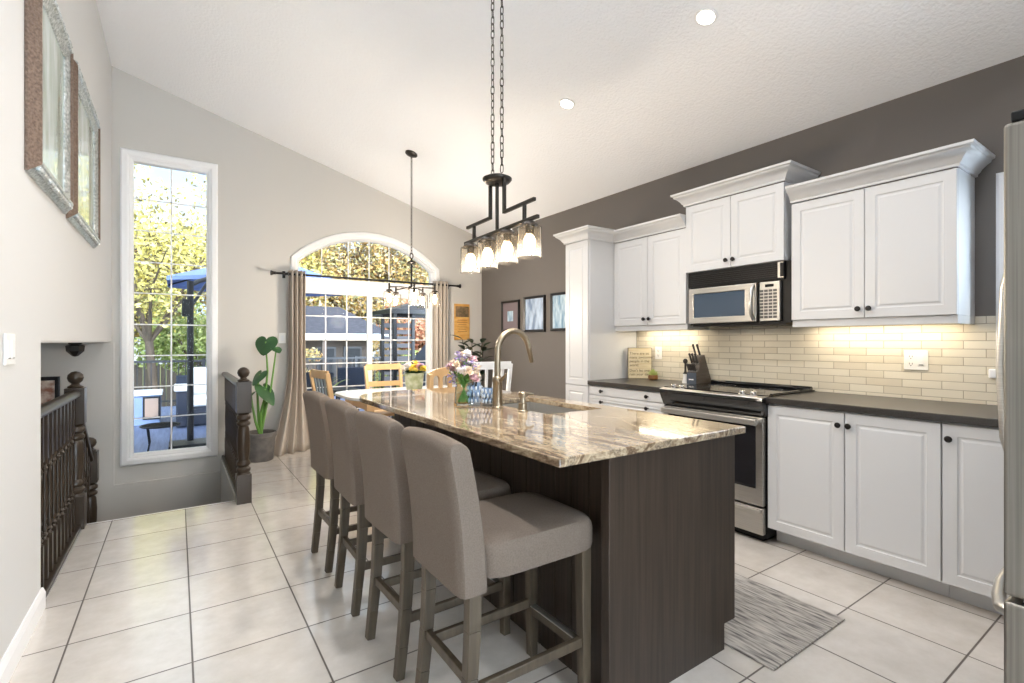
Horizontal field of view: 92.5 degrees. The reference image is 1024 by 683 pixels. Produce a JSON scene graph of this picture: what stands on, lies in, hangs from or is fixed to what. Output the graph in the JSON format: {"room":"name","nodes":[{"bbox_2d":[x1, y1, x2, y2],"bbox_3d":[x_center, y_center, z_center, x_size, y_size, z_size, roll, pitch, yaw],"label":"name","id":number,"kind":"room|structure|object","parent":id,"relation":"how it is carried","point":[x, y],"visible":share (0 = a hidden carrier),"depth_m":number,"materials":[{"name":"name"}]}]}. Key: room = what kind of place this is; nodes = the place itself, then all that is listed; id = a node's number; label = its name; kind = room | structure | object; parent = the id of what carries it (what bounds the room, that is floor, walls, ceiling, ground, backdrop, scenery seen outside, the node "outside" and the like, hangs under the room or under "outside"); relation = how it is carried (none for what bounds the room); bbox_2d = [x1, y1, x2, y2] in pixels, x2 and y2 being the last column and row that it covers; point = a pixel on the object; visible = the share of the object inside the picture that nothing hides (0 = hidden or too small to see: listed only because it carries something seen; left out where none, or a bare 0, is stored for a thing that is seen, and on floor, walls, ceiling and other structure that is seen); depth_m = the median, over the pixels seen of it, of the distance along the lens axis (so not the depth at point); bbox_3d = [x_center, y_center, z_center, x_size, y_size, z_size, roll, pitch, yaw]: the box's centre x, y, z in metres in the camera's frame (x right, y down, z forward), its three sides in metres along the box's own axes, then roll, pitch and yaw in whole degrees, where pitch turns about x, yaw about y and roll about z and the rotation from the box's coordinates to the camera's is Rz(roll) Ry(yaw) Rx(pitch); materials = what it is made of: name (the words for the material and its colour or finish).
{"room":"kitchen","nodes":[
{"label":"kitchen","id":0,"kind":"room"},
{"bbox_2d":[0,0,110,660],"bbox_3d":[-1.055,-0.640,0.491,0.120,4.380,10.400,0,0,-34],"label":"wall","id":1,"kind":"structure","parent":0,"point":[55,287],"depth_m":2.16,"materials":[{"name":"white paint"}]},
{"bbox_2d":[3,333,14,365],"bbox_3d":[-1.920,0.030,1.877,0.011,0.120,0.135,0,0,-34],"label":"light switch","id":2,"kind":"object","parent":1,"relation":"attached to","point":[8,339],"visible":1,"depth_m":1.85,"materials":[{"name":"white"}]},
{"bbox_2d":[0,587,45,682],"bbox_3d":[-0.151,1.220,-0.714,0.016,0.100,7.390,0,0,-34],"label":"baseboard","id":3,"kind":"structure","parent":1,"relation":"attached to","point":[14,652],"depth_m":1.99,"materials":[{"name":"white"}]},
{"bbox_2d":[24,0,73,213],"bbox_3d":[-2.283,-1.202,2.443,0.050,0.955,0.870,0,0,-34],"label":"framed painting","id":4,"kind":"object","parent":1,"relation":"attached to","point":[48,52],"visible":1,"depth_m":2.39,"materials":[{"name":"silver metal"}]},
{"bbox_2d":[66,60,100,247],"bbox_3d":[-2.878,-1.198,3.315,0.050,0.965,1.120,0,0,-34],"label":"framed painting","id":5,"kind":"object","parent":1,"relation":"attached to","point":[85,215],"visible":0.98,"depth_m":3.32,"materials":[{"name":"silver metal"}]},
{"bbox_2d":[221,458,234,501],"bbox_3d":[-2.684,2.071,4.633,0.011,1.599,1.720,0,0,-34],"label":"wall","id":6,"kind":"structure","parent":0,"point":[227,491],"depth_m":4.79,"materials":[{"name":"grey"}]},
{"bbox_2d":[41,66,481,521],"bbox_3d":[-2.963,-0.255,5.587,6.600,6.250,0.230,0,0,-34],"label":"wall","id":7,"kind":"structure","parent":0,"point":[274,200],"depth_m":5.43,"materials":[{"name":"grey paint"}]},
{"bbox_2d":[41,376,59,404],"bbox_3d":[-4.420,0.547,4.434,0.495,0.445,0.032,0,0,-34],"label":"framed picture","id":8,"kind":"object","parent":7,"relation":"attached to","point":[50,386],"visible":0.2,"depth_m":4.53,"materials":[{"name":"black"}]},
{"bbox_2d":[41,380,54,404],"bbox_3d":[-4.421,0.547,4.436,0.432,0.382,0.004,0,0,-34],"label":"print","id":9,"kind":"object","parent":8,"relation":"attached to","point":[47,386],"depth_m":4.53},
{"bbox_2d":[120,147,251,504],"bbox_3d":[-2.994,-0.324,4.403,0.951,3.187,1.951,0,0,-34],"label":"window","id":10,"kind":"structure","parent":7,"relation":"in","point":[128,157],"depth_m":4.92,"materials":[{"name":"white wood"}]},
{"bbox_2d":[134,169,205,449],"bbox_3d":[-3.579,-0.340,5.154,0.635,2.960,0.010,0,0,-34],"label":"grille","id":11,"kind":"object","parent":10,"relation":"attached to","point":[171,203],"depth_m":5.15,"materials":[{"name":"white"}]},
{"bbox_2d":[290,232,439,417],"bbox_3d":[-1.835,-0.059,6.323,1.911,2.658,0.166,0,0,-34],"label":"window frame","id":12,"kind":"structure","parent":7,"relation":"in","point":[321,285],"depth_m":6.31,"materials":[{"name":"white wood"}]},
{"bbox_2d":[306,294,366,408],"bbox_3d":[-2.179,0.275,6.082,0.765,1.710,0.010,0,0,-34],"label":"grille","id":13,"kind":"object","parent":12,"relation":"attached to","point":[325,316],"depth_m":6.15,"materials":[{"name":"white"}]},
{"bbox_2d":[321,242,411,282],"bbox_3d":[-1.847,-1.030,6.336,1.182,0.540,0.010,0,0,-34],"label":"grille","id":14,"kind":"object","parent":12,"relation":"attached to","point":[402,251],"depth_m":6.34,"materials":[{"name":"white"}]},
{"bbox_2d":[372,299,425,417],"bbox_3d":[-1.508,0.275,6.594,0.760,1.710,0.010,0,0,-34],"label":"grille","id":15,"kind":"object","parent":12,"relation":"attached to","point":[390,318],"depth_m":6.66,"materials":[{"name":"white"}]},
{"bbox_2d":[270,270,460,288],"bbox_3d":[-1.742,-0.775,6.228,2.420,0.080,0.143,0,0,-34],"label":"curtain rod","id":16,"kind":"object","parent":7,"relation":"attached to","point":[283,273],"visible":0.96,"depth_m":6.05,"materials":[{"name":"grey metal"}]},
{"bbox_2d":[274,270,309,455],"bbox_3d":[-2.529,0.222,5.591,0.175,2.086,0.507,0,0,35],"label":"curtain","id":17,"kind":"object","parent":16,"relation":"hanging from","point":[292,435],"visible":0.96,"depth_m":5.65,"materials":[{"name":"beige fabric"}]},
{"bbox_2d":[432,281,447,384],"bbox_3d":[-0.983,0.222,6.698,0.247,2.085,0.134,0,0,-34],"label":"curtain","id":18,"kind":"object","parent":16,"relation":"hanging from","point":[440,308],"visible":0.59,"depth_m":6.68,"materials":[{"name":"beige fabric"}]},
{"bbox_2d":[454,304,469,339],"bbox_3d":[-0.714,-0.280,7.004,0.243,0.510,0.022,0,0,-34],"label":"wall plaque","id":19,"kind":"object","parent":7,"relation":"attached to","point":[461,311],"visible":0.86,"depth_m":7.00,"materials":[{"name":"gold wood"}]},
{"bbox_2d":[9,449,1003,682],"bbox_3d":[0.724,1.410,1.765,4.255,0.280,10.500,0,0,-34],"label":"floor","id":20,"kind":"structure","parent":0,"point":[225,592],"depth_m":2.28,"materials":[{"name":"tile"}]},
{"bbox_2d":[46,500,234,597],"bbox_3d":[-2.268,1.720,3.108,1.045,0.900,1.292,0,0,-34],"label":"trim","id":21,"kind":"structure","parent":20,"relation":"attached to","point":[233,500],"depth_m":3.47,"materials":[{"name":"white"}]},
{"bbox_2d":[41,371,86,595],"bbox_3d":[-2.636,0.736,2.849,0.104,1.068,1.277,0,0,-34],"label":"stair railing","id":22,"kind":"object","parent":21,"relation":"on","point":[63,417],"visible":0.91,"depth_m":2.92,"materials":[{"name":"brown wood"}]},
{"bbox_2d":[249,336,281,462],"bbox_3d":[-2.684,0.606,5.252,0.337,1.328,0.315,0,0,15],"label":"plant","id":23,"kind":"object","parent":20,"relation":"on","point":[262,441],"visible":0.85,"depth_m":5.23,"materials":[{"name":"green plant"}]},
{"bbox_2d":[309,369,333,398],"bbox_3d":[-1.632,0.769,4.754,0.518,1.003,0.470,0,0,-40],"label":"dining chair","id":24,"kind":"object","parent":20,"relation":"on","point":[319,374],"visible":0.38,"depth_m":4.53,"materials":[{"name":"brown wood"}]},
{"bbox_2d":[303,391,371,572],"bbox_3d":[-0.916,0.780,2.964,0.589,0.984,0.406,0,0,-35],"label":"counter stool","id":25,"kind":"object","parent":20,"relation":"on","point":[314,401],"visible":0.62,"depth_m":2.73,"materials":[{"name":"fabric"}]},
{"bbox_2d":[325,399,400,616],"bbox_3d":[-0.624,0.780,2.535,0.589,0.984,0.406,0,0,-33],"label":"counter stool","id":26,"kind":"object","parent":20,"relation":"on","point":[348,476],"visible":0.57,"depth_m":2.29,"materials":[{"name":"fabric"}]},
{"bbox_2d":[363,363,402,415],"bbox_3d":[-1.422,0.770,5.722,0.470,1.001,0.516,0,0,-34],"label":"dining chair","id":27,"kind":"object","parent":20,"relation":"on","point":[366,367],"visible":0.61,"depth_m":5.87,"materials":[{"name":"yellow wood"}]},
{"bbox_2d":[335,385,461,411],"bbox_3d":[-1.051,0.895,5.178,1.480,0.750,0.940,0,0,-34],"label":"dining table","id":28,"kind":"object","parent":20,"relation":"on","point":[350,396],"visible":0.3,"depth_m":4.91,"materials":[{"name":"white wood"}]},
{"bbox_2d":[400,360,426,389],"bbox_3d":[-1.014,0.357,5.117,0.294,0.326,0.300,0,0,-34],"label":"flower pot","id":29,"kind":"object","parent":28,"relation":"on","point":[414,377],"visible":1,"depth_m":5.04,"materials":[{"name":"ceramic"}]},
{"bbox_2d":[354,411,510,681],"bbox_3d":[-0.332,0.780,2.108,0.589,0.984,0.406,0,0,-36],"label":"counter stool","id":30,"kind":"object","parent":20,"relation":"on","point":[387,503],"visible":0.71,"depth_m":1.91,"materials":[{"name":"fabric"}]},
{"bbox_2d":[427,367,470,388],"bbox_3d":[-0.705,0.753,4.692,0.470,1.036,0.514,0,0,-38],"label":"dining chair","id":31,"kind":"object","parent":20,"relation":"on","point":[440,373],"visible":0.19,"depth_m":4.45,"materials":[{"name":"brown wood"}]},
{"bbox_2d":[452,335,492,385],"bbox_3d":[-0.537,0.590,6.584,0.612,1.360,0.578,0,0,3],"label":"rubber plant","id":32,"kind":"object","parent":20,"relation":"on","point":[482,340],"visible":0.34,"depth_m":6.57,"materials":[{"name":"green plant"}]},
{"bbox_2d":[474,361,512,390],"bbox_3d":[-0.310,0.734,5.024,0.470,1.073,0.532,0,0,-26],"label":"dining chair","id":33,"kind":"object","parent":20,"relation":"on","point":[486,366],"visible":0.24,"depth_m":4.84,"materials":[{"name":"white"}]},
{"bbox_2d":[401,426,591,682],"bbox_3d":[-0.047,0.780,1.717,0.589,0.984,0.406,0,0,-34],"label":"counter stool","id":34,"kind":"object","parent":20,"relation":"on","point":[461,541],"visible":1,"depth_m":1.59,"materials":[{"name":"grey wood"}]},
{"bbox_2d":[394,413,734,682],"bbox_3d":[0.049,0.828,2.747,0.776,0.884,2.127,0,0,-34],"label":"kitchen island","id":35,"kind":"object","parent":20,"relation":"on","point":[663,520],"visible":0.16,"depth_m":1.86,"materials":[{"name":"brown wood"}]},
{"bbox_2d":[359,386,744,467],"bbox_3d":[-0.077,0.370,2.712,1.014,0.029,2.272,0,0,-34],"label":"island countertop","id":36,"kind":"structure","parent":35,"relation":"on","point":[596,432],"depth_m":2.10,"materials":[{"name":"beige stone"}]},
{"bbox_2d":[454,373,472,405],"bbox_3d":[-0.271,0.265,2.757,0.112,0.180,0.112,0,0,-34],"label":"glass vase","id":37,"kind":"object","parent":36,"relation":"on","point":[459,403],"visible":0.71,"depth_m":2.76,"materials":[{"name":"glass"}]},
{"bbox_2d":[445,349,481,401],"bbox_3d":[-0.267,0.189,2.753,0.222,0.299,0.217,0,0,-34],"label":"flower bouquet","id":38,"kind":"object","parent":37,"relation":"in","point":[460,366],"visible":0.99,"depth_m":2.73,"materials":[{"name":"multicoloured plant"}]},
{"bbox_2d":[466,382,482,404],"bbox_3d":[-0.211,0.293,2.767,0.090,0.124,0.089,0,0,-34],"label":"drinking glass","id":39,"kind":"object","parent":36,"relation":"on","point":[468,385],"visible":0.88,"depth_m":2.75,"materials":[{"name":"blue"}]},
{"bbox_2d":[492,328,533,408],"bbox_3d":[0.021,0.141,2.673,0.270,0.430,0.110,0,0,-34],"label":"faucet","id":40,"kind":"object","parent":36,"relation":"on","point":[497,380],"visible":1,"depth_m":2.62,"materials":[{"name":"silver metal"}]},
{"bbox_2d":[518,391,533,411],"bbox_3d":[0.072,0.306,2.513,0.095,0.100,0.054,0,0,-34],"label":"soap dispenser","id":41,"kind":"object","parent":36,"relation":"on","point":[522,406],"visible":1,"depth_m":2.48,"materials":[{"name":"silver metal"}]},
{"bbox_2d":[502,402,580,413],"bbox_3d":[0.147,0.483,2.766,0.384,0.194,0.659,0,0,-34],"label":"sink","id":42,"kind":"object","parent":36,"relation":"in","point":[531,406],"visible":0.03,"depth_m":3.02,"materials":[{"name":"silver metal"}]},
{"bbox_2d":[553,225,641,402],"bbox_3d":[0.823,0.126,4.682,0.720,2.288,0.480,0,0,-34],"label":"pantry cabinet","id":43,"kind":"object","parent":20,"relation":"on","point":[595,350],"visible":0.51,"depth_m":4.50,"materials":[{"name":"white wood"}]},
{"bbox_2d":[589,385,665,413],"bbox_3d":[1.174,0.829,4.228,0.671,0.882,0.831,0,0,-34],"label":"base cabinet","id":44,"kind":"object","parent":20,"relation":"on","point":[641,400],"visible":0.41,"depth_m":4.03,"materials":[{"name":"white"}]},
{"bbox_2d":[587,378,686,391],"bbox_3d":[1.181,0.367,4.231,0.659,0.038,0.835,0,0,-34],"label":"countertop","id":45,"kind":"structure","parent":44,"relation":"on","point":[636,384],"depth_m":4.16,"materials":[{"name":"stone"}]},
{"bbox_2d":[628,348,652,378],"bbox_3d":[1.201,0.203,4.604,0.225,0.290,0.040,0,0,8],"label":"wooden sign","id":46,"kind":"object","parent":45,"relation":"on","point":[639,359],"visible":0.98,"depth_m":4.59,"materials":[{"name":"brown"}]},
{"bbox_2d":[687,355,710,383],"bbox_3d":[1.544,0.229,4.041,0.221,0.238,0.090,0,0,-34],"label":"knife block","id":47,"kind":"object","parent":45,"relation":"on","point":[702,375],"visible":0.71,"depth_m":3.99,"materials":[{"name":"grey"}]},
{"bbox_2d":[659,379,814,540],"bbox_3d":[1.602,0.790,3.545,0.713,0.960,0.782,0,0,-34],"label":"range","id":48,"kind":"object","parent":20,"relation":"on","point":[740,403],"visible":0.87,"depth_m":3.18,"materials":[{"name":"silver metal"}]},
{"bbox_2d":[664,379,814,395],"bbox_3d":[1.633,0.330,3.567,0.638,0.036,0.778,0,0,-34],"label":"cooktop","id":49,"kind":"object","parent":48,"relation":"in","point":[716,386],"depth_m":3.53,"materials":[{"name":"black glass"}]},
{"bbox_2d":[724,573,844,670],"bbox_3d":[0.998,1.265,2.448,0.617,0.008,0.940,0,0,-34],"label":"floor mat","id":50,"kind":"object","parent":20,"relation":"on","point":[769,626],"visible":0.49,"depth_m":2.19,"materials":[{"name":"grey fabric"}]},
{"bbox_2d":[768,404,949,596],"bbox_3d":[2.086,0.829,2.891,0.671,0.882,0.848,0,0,-34],"label":"base cabinet","id":51,"kind":"object","parent":20,"relation":"on","point":[864,491],"visible":0.9,"depth_m":2.65,"materials":[{"name":"white wood"}]},
{"bbox_2d":[943,422,1008,614],"bbox_3d":[2.539,0.829,2.227,0.671,0.882,0.757,0,0,-34],"label":"base cabinet","id":52,"kind":"object","parent":20,"relation":"on","point":[973,455],"visible":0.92,"depth_m":2.28,"materials":[{"name":"white wood"}]},
{"bbox_2d":[766,391,998,427],"bbox_3d":[2.305,0.367,2.583,0.659,0.038,1.610,0,0,-34],"label":"countertop","id":53,"kind":"structure","parent":52,"relation":"on","point":[931,410],"depth_m":2.67,"materials":[{"name":"grey stone"}]},
{"bbox_2d":[991,109,1023,682],"bbox_3d":[1.670,0.370,1.053,0.774,1.800,0.898,0,0,-34],"label":"refrigerator","id":54,"kind":"object","parent":20,"relation":"on","point":[1009,365],"visible":1,"depth_m":1.13,"materials":[{"name":"metal"}]},
{"bbox_2d":[96,0,1023,236],"bbox_3d":[0.717,-2.242,1.700,4.900,1.640,11.000,0,0,-34],"label":"ceiling","id":55,"kind":"structure","parent":0,"point":[349,87],"depth_m":3.68,"materials":[{"name":"white paint"}]},
{"bbox_2d":[383,150,439,307],"bbox_3d":[-1.050,-1.181,5.184,0.581,1.632,0.558,0,0,18],"label":"dining chandelier","id":56,"kind":"object","parent":55,"relation":"hanging from","point":[410,153],"visible":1,"depth_m":5.15,"materials":[{"name":"black metal"}]},
{"bbox_2d":[461,0,541,272],"bbox_3d":[-0.081,-1.290,2.668,0.160,1.760,0.777,0,0,-34],"label":"linear pendant light","id":57,"kind":"object","parent":55,"relation":"hanging from","point":[496,180],"visible":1,"depth_m":2.63,"materials":[{"name":"black metal"}]},
{"bbox_2d":[480,236,494,248],"bbox_3d":[-0.136,-0.556,2.758,0.088,0.067,0.088,0,0,-34],"label":"socket","id":58,"kind":"object","parent":57,"relation":"attached to","point":[487,240],"depth_m":2.74,"materials":[{"name":"glass"}]},
{"bbox_2d":[499,229,514,241],"bbox_3d":[-0.025,-0.556,2.579,0.088,0.067,0.088,0,0,-34],"label":"socket","id":59,"kind":"object","parent":57,"relation":"attached to","point":[506,234],"depth_m":2.56,"materials":[{"name":"glass"}]},
{"bbox_2d":[521,220,537,234],"bbox_3d":[0.086,-0.556,2.401,0.088,0.067,0.088,0,0,-34],"label":"socket","id":60,"kind":"object","parent":57,"relation":"attached to","point":[529,226],"depth_m":2.38,"materials":[{"name":"glass"}]},
{"bbox_2d":[559,98,574,109],"bbox_3d":[0.427,-1.846,3.811,0.124,0.043,0.128,0,0,-34],"label":"recessed light","id":61,"kind":"object","parent":55,"relation":"in","point":[569,104],"visible":1,"depth_m":3.80,"materials":[{"name":"white"}]},
{"bbox_2d":[694,7,717,25],"bbox_3d":[1.106,-1.850,2.795,0.124,0.043,0.128,0,0,-34],"label":"recessed light","id":62,"kind":"object","parent":55,"relation":"in","point":[706,17],"visible":1,"depth_m":2.79,"materials":[{"name":"white"}]},
{"bbox_2d":[482,55,1023,404],"bbox_3d":[2.511,-0.090,3.045,0.200,3.280,10.600,0,0,-34],"label":"wall","id":63,"kind":"structure","parent":0,"point":[978,105],"depth_m":3.48,"materials":[{"name":"grey paint"}]},
{"bbox_2d":[501,300,519,331],"bbox_3d":[-0.023,-0.338,6.552,0.032,0.415,0.410,0,0,-34],"label":"framed picture","id":64,"kind":"object","parent":63,"relation":"attached to","point":[510,310],"visible":0.8,"depth_m":6.55,"materials":[{"name":"black"}]},
{"bbox_2d":[523,295,545,331],"bbox_3d":[0.276,-0.343,6.114,0.032,0.445,0.430,0,0,-34],"label":"framed picture","id":65,"kind":"object","parent":63,"relation":"attached to","point":[534,307],"visible":0.98,"depth_m":6.11,"materials":[{"name":"black"}]},
{"bbox_2d":[525,298,542,329],"bbox_3d":[0.278,-0.343,6.115,0.004,0.391,0.376,0,0,-34],"label":"print","id":66,"kind":"object","parent":65,"relation":"attached to","point":[533,306],"depth_m":6.11},
{"bbox_2d":[550,292,565,330],"bbox_3d":[0.586,-0.347,5.659,0.032,0.445,0.430,0,0,-34],"label":"framed picture","id":67,"kind":"object","parent":63,"relation":"attached to","point":[557,300],"visible":0.63,"depth_m":5.72,"materials":[{"name":"black"}]},
{"bbox_2d":[613,214,709,330],"bbox_3d":[1.269,-0.554,4.317,0.397,0.918,0.786,0,0,-34],"label":"upper cabinet","id":68,"kind":"object","parent":63,"relation":"attached to","point":[651,290],"visible":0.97,"depth_m":4.20,"materials":[{"name":"white wood"}]},
{"bbox_2d":[670,160,820,272],"bbox_3d":[1.704,-0.859,3.668,0.410,0.628,0.938,0,0,-34],"label":"upper cabinet","id":69,"kind":"object","parent":63,"relation":"attached to","point":[752,227],"visible":0.94,"depth_m":3.51,"materials":[{"name":"white wood"}]},
{"bbox_2d":[688,260,792,326],"bbox_3d":[1.726,-0.329,3.642,0.403,0.428,0.777,0,0,-34],"label":"microwave","id":70,"kind":"object","parent":69,"relation":"attached to","point":[757,294],"visible":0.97,"depth_m":3.51,"materials":[{"name":"silver metal"}]},
{"bbox_2d":[693,323,792,326],"bbox_3d":[1.738,-0.120,3.650,0.255,0.011,0.717,0,0,-34],"label":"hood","id":71,"kind":"object","parent":70,"relation":"attached to","point":[698,324],"depth_m":3.60,"materials":[{"name":"black"}]},
{"bbox_2d":[637,316,996,404],"bbox_3d":[2.121,0.009,3.430,0.008,0.677,3.217,0,0,-34],"label":"backsplash","id":72,"kind":"structure","parent":63,"relation":"attached to","point":[860,360],"depth_m":3.25,"materials":[{"name":"tile"}]},
{"bbox_2d":[785,139,995,326],"bbox_3d":[2.209,-0.554,2.940,0.397,0.918,0.923,0,0,-34],"label":"upper cabinet","id":73,"kind":"object","parent":63,"relation":"attached to","point":[901,252],"visible":1,"depth_m":2.79,"materials":[{"name":"white wood"}]},
{"bbox_2d":[904,350,927,369],"bbox_3d":[2.433,0.112,2.955,0.010,0.118,0.118,0,0,-34],"label":"wall outlet","id":74,"kind":"object","parent":63,"relation":"attached to","point":[913,359],"visible":1,"depth_m":2.95,"materials":[{"name":"white"}]},
{"bbox_2d":[988,172,1003,377],"bbox_3d":[3.021,-0.347,2.199,0.150,1.131,1.268,0,0,-34],"label":"window","id":75,"kind":"structure","parent":63,"relation":"in","point":[999,176],"depth_m":2.65,"materials":[{"name":"white"}]},
{"bbox_3d":[-3.408,2.165,3.044,3.000,1.410,3.470,0,0,-34],"label":"floor","id":76,"kind":"structure","parent":0,"visible":0},
{"bbox_2d":[82,423,98,523],"bbox_3d":[-3.199,1.353,3.665,0.104,1.833,0.740,0,0,-34],"label":"newel post","id":77,"kind":"object","parent":76,"relation":"on","point":[91,459],"visible":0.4,"depth_m":3.87,"materials":[{"name":"brown"}]},
{"bbox_3d":[-3.865,-0.041,2.690,2.045,0.098,3.600,0,0,-34],"label":"ceiling","id":78,"kind":"structure","parent":0,"visible":0},
{"bbox_2d":[65,343,84,356],"bbox_3d":[-3.621,0.067,4.066,0.124,0.118,0.107,0,0,-34],"label":"lamp","id":79,"kind":"object","parent":78,"relation":"hanging from","point":[74,349],"visible":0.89,"depth_m":4.04,"materials":[{"name":"black"}]},
{"label":"outside","id":80,"kind":"structure","parent":0,"visible":0},
{"bbox_2d":[134,396,388,452],"bbox_3d":[-5.019,1.530,8.688,13.500,0.120,7.190,0,0,-34],"label":"deck","id":81,"kind":"object","parent":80,"point":[160,438],"depth_m":7.75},
{"bbox_2d":[134,389,162,425],"bbox_3d":[-6.599,1.180,8.814,0.530,0.580,0.660,0,0,-34],"label":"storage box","id":82,"kind":"object","parent":81,"relation":"on","point":[147,403],"visible":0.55,"depth_m":8.59,"materials":[{"name":"blue"}]},
{"bbox_2d":[145,398,157,416],"bbox_3d":[-6.330,1.170,8.614,0.190,0.340,0.006,0,0,-34],"label":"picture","id":83,"kind":"object","parent":82,"relation":"attached to","point":[151,404],"depth_m":8.61},
{"bbox_2d":[139,422,179,451],"bbox_3d":[-4.443,1.259,6.193,0.420,0.427,0.420,0,0,-34],"label":"wire side table","id":84,"kind":"object","parent":81,"relation":"on","point":[157,425],"visible":0.88,"depth_m":6.16,"materials":[{"name":"black"}]},
{"bbox_2d":[174,367,205,426],"bbox_3d":[-5.254,0.960,9.078,1.650,0.980,0.980,0,0,-34],"label":"outdoor sofa","id":85,"kind":"object","parent":81,"relation":"on","point":[199,372],"visible":0.17,"depth_m":8.52,"materials":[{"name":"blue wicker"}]},
{"bbox_2d":[194,394,205,406],"bbox_3d":[-5.477,1.050,8.871,0.630,0.160,0.730,0,0,-34],"label":"seat cushion","id":86,"kind":"object","parent":85,"relation":"on","point":[199,399],"depth_m":8.51,"materials":[{"name":"white fabric"}]},
{"bbox_2d":[194,367,205,394],"bbox_3d":[-5.649,0.720,9.123,0.630,0.500,0.200,0,0,-34],"label":"cushion","id":87,"kind":"object","parent":85,"relation":"on","point":[199,372],"depth_m":8.97,"materials":[{"name":"white fabric"}]},
{"bbox_2d":[166,267,341,448],"bbox_3d":[-4.395,-0.062,8.856,3.008,3.065,3.544,0,0,-34],"label":"patio umbrella","id":88,"kind":"object","parent":81,"relation":"on","point":[193,280],"visible":0.47,"depth_m":6.89,"materials":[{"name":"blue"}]},
{"bbox_2d":[134,355,415,401],"bbox_3d":[-5.687,0.930,12.329,7.100,1.080,0.070,0,0,-34],"label":"deck railing","id":89,"kind":"object","parent":81,"relation":"on","point":[355,358],"visible":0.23,"depth_m":11.14,"materials":[{"name":"black"}]},
{"bbox_2d":[336,367,364,399],"bbox_3d":[-3.126,0.980,9.605,0.590,0.981,0.634,0,0,-14],"label":"patio chair","id":90,"kind":"object","parent":81,"relation":"on","point":[355,375],"visible":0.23,"depth_m":9.33,"materials":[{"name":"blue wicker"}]},
{"bbox_2d":[365,300,424,416],"bbox_3d":[-1.587,0.320,9.389,2.040,2.300,1.400,0,0,-34],"label":"gazebo","id":91,"kind":"object","parent":81,"relation":"on","point":[419,312],"visible":0.26,"depth_m":8.43,"materials":[{"name":"grey"}]},
{"bbox_2d":[381,314,414,387],"bbox_3d":[-2.006,0.490,8.619,0.602,1.960,0.070,0,0,0],"label":"privacy screen","id":92,"kind":"object","parent":81,"relation":"on","point":[384,325],"visible":0.51,"depth_m":8.61,"materials":[{"name":"black"}]},
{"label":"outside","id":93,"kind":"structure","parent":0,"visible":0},
{"bbox_3d":[-13.269,3.070,37.196,100.000,0.400,63.590,0,0,-34],"label":"lawn","id":94,"kind":"structure","parent":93,"visible":0},
{"bbox_2d":[134,210,203,346],"bbox_3d":[-15.297,-1.037,19.255,5.549,7.861,5.392,0,0,-34],"label":"tree","id":95,"kind":"object","parent":94,"relation":"on","point":[148,222],"visible":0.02,"depth_m":18.91,"materials":[{"name":"green plant"}]},
{"bbox_2d":[134,164,205,388],"bbox_3d":[-8.944,-0.876,12.300,5.893,7.493,6.545,0,0,-37],"label":"tree","id":96,"kind":"object","parent":94,"relation":"on","point":[145,275],"visible":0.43,"depth_m":12.15,"materials":[{"name":"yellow plant"}]},
{"bbox_2d":[134,286,205,374],"bbox_3d":[-10.247,0.513,16.082,3.824,4.755,4.248,0,0,-34],"label":"tree","id":97,"kind":"object","parent":94,"relation":"on","point":[162,343],"visible":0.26,"depth_m":15.13,"materials":[{"name":"green plant"}]},
{"bbox_2d":[137,172,344,315],"bbox_3d":[-10.324,-2.219,19.705,6.816,10.196,6.552,0,0,-14],"label":"tree","id":98,"kind":"object","parent":94,"relation":"on","point":[313,256],"visible":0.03,"depth_m":19.16,"materials":[{"name":"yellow plant"}]},
{"bbox_2d":[134,359,386,406],"bbox_3d":[-7.147,1.920,26.616,62.190,1.900,0.030,0,0,-34],"label":"fence","id":99,"kind":"object","parent":94,"relation":"on","point":[140,369],"visible":0.02,"depth_m":21.20,"materials":[{"name":"brown"}]},
{"bbox_2d":[194,244,345,322],"bbox_3d":[-10.299,-1.544,21.245,6.394,8.880,5.852,0,0,-15],"label":"tree","id":100,"kind":"object","parent":94,"relation":"on","point":[321,299],"visible":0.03,"depth_m":20.87,"materials":[{"name":"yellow plant"}]},
{"bbox_2d":[306,347,322,371],"bbox_3d":[-6.325,1.496,13.519,1.919,2.768,1.896,0,0,-34],"label":"tree","id":101,"kind":"object","parent":94,"relation":"on","point":[310,352],"visible":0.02,"depth_m":13.50,"materials":[{"name":"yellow plant"}]},
{"bbox_2d":[306,306,388,395],"bbox_3d":[-7.046,0.820,16.983,4.300,4.100,4.600,0,0,-34],"label":"house","id":102,"kind":"structure","parent":94,"relation":"on","point":[315,326],"depth_m":16.08,"materials":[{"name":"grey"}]},
{"bbox_2d":[305,242,403,320],"bbox_3d":[-8.853,-2.082,23.631,6.777,9.910,6.123,0,0,31],"label":"tree","id":103,"kind":"object","parent":94,"relation":"on","point":[355,302],"visible":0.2,"depth_m":22.09,"materials":[{"name":"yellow plant"}]},
{"bbox_2d":[326,242,427,328],"bbox_3d":[-5.675,-2.246,24.270,6.387,10.282,5.436,0,0,-10],"label":"tree","id":104,"kind":"object","parent":94,"relation":"on","point":[397,269],"visible":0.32,"depth_m":22.94,"materials":[{"name":"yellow plant"}]},
{"bbox_2d":[363,297,424,381],"bbox_3d":[-4.606,0.350,21.698,4.772,5.041,5.555,0,0,-37],"label":"tree","id":105,"kind":"object","parent":94,"relation":"on","point":[376,343],"visible":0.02,"depth_m":21.15,"materials":[{"name":"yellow plant"}]},
{"bbox_2d":[376,284,424,355],"bbox_3d":[-3.493,0.229,19.640,3.342,5.292,3.631,0,0,-34],"label":"tree","id":106,"kind":"object","parent":94,"relation":"on","point":[419,329],"visible":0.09,"depth_m":19.02,"materials":[{"name":"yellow plant"}]},
{"bbox_2d":[398,258,427,302],"bbox_3d":[-3.111,-1.982,24.848,6.006,9.754,5.663,0,0,-4],"label":"tree","id":107,"kind":"object","parent":94,"relation":"on","point":[417,271],"visible":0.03,"depth_m":22.87,"materials":[{"name":"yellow plant"}]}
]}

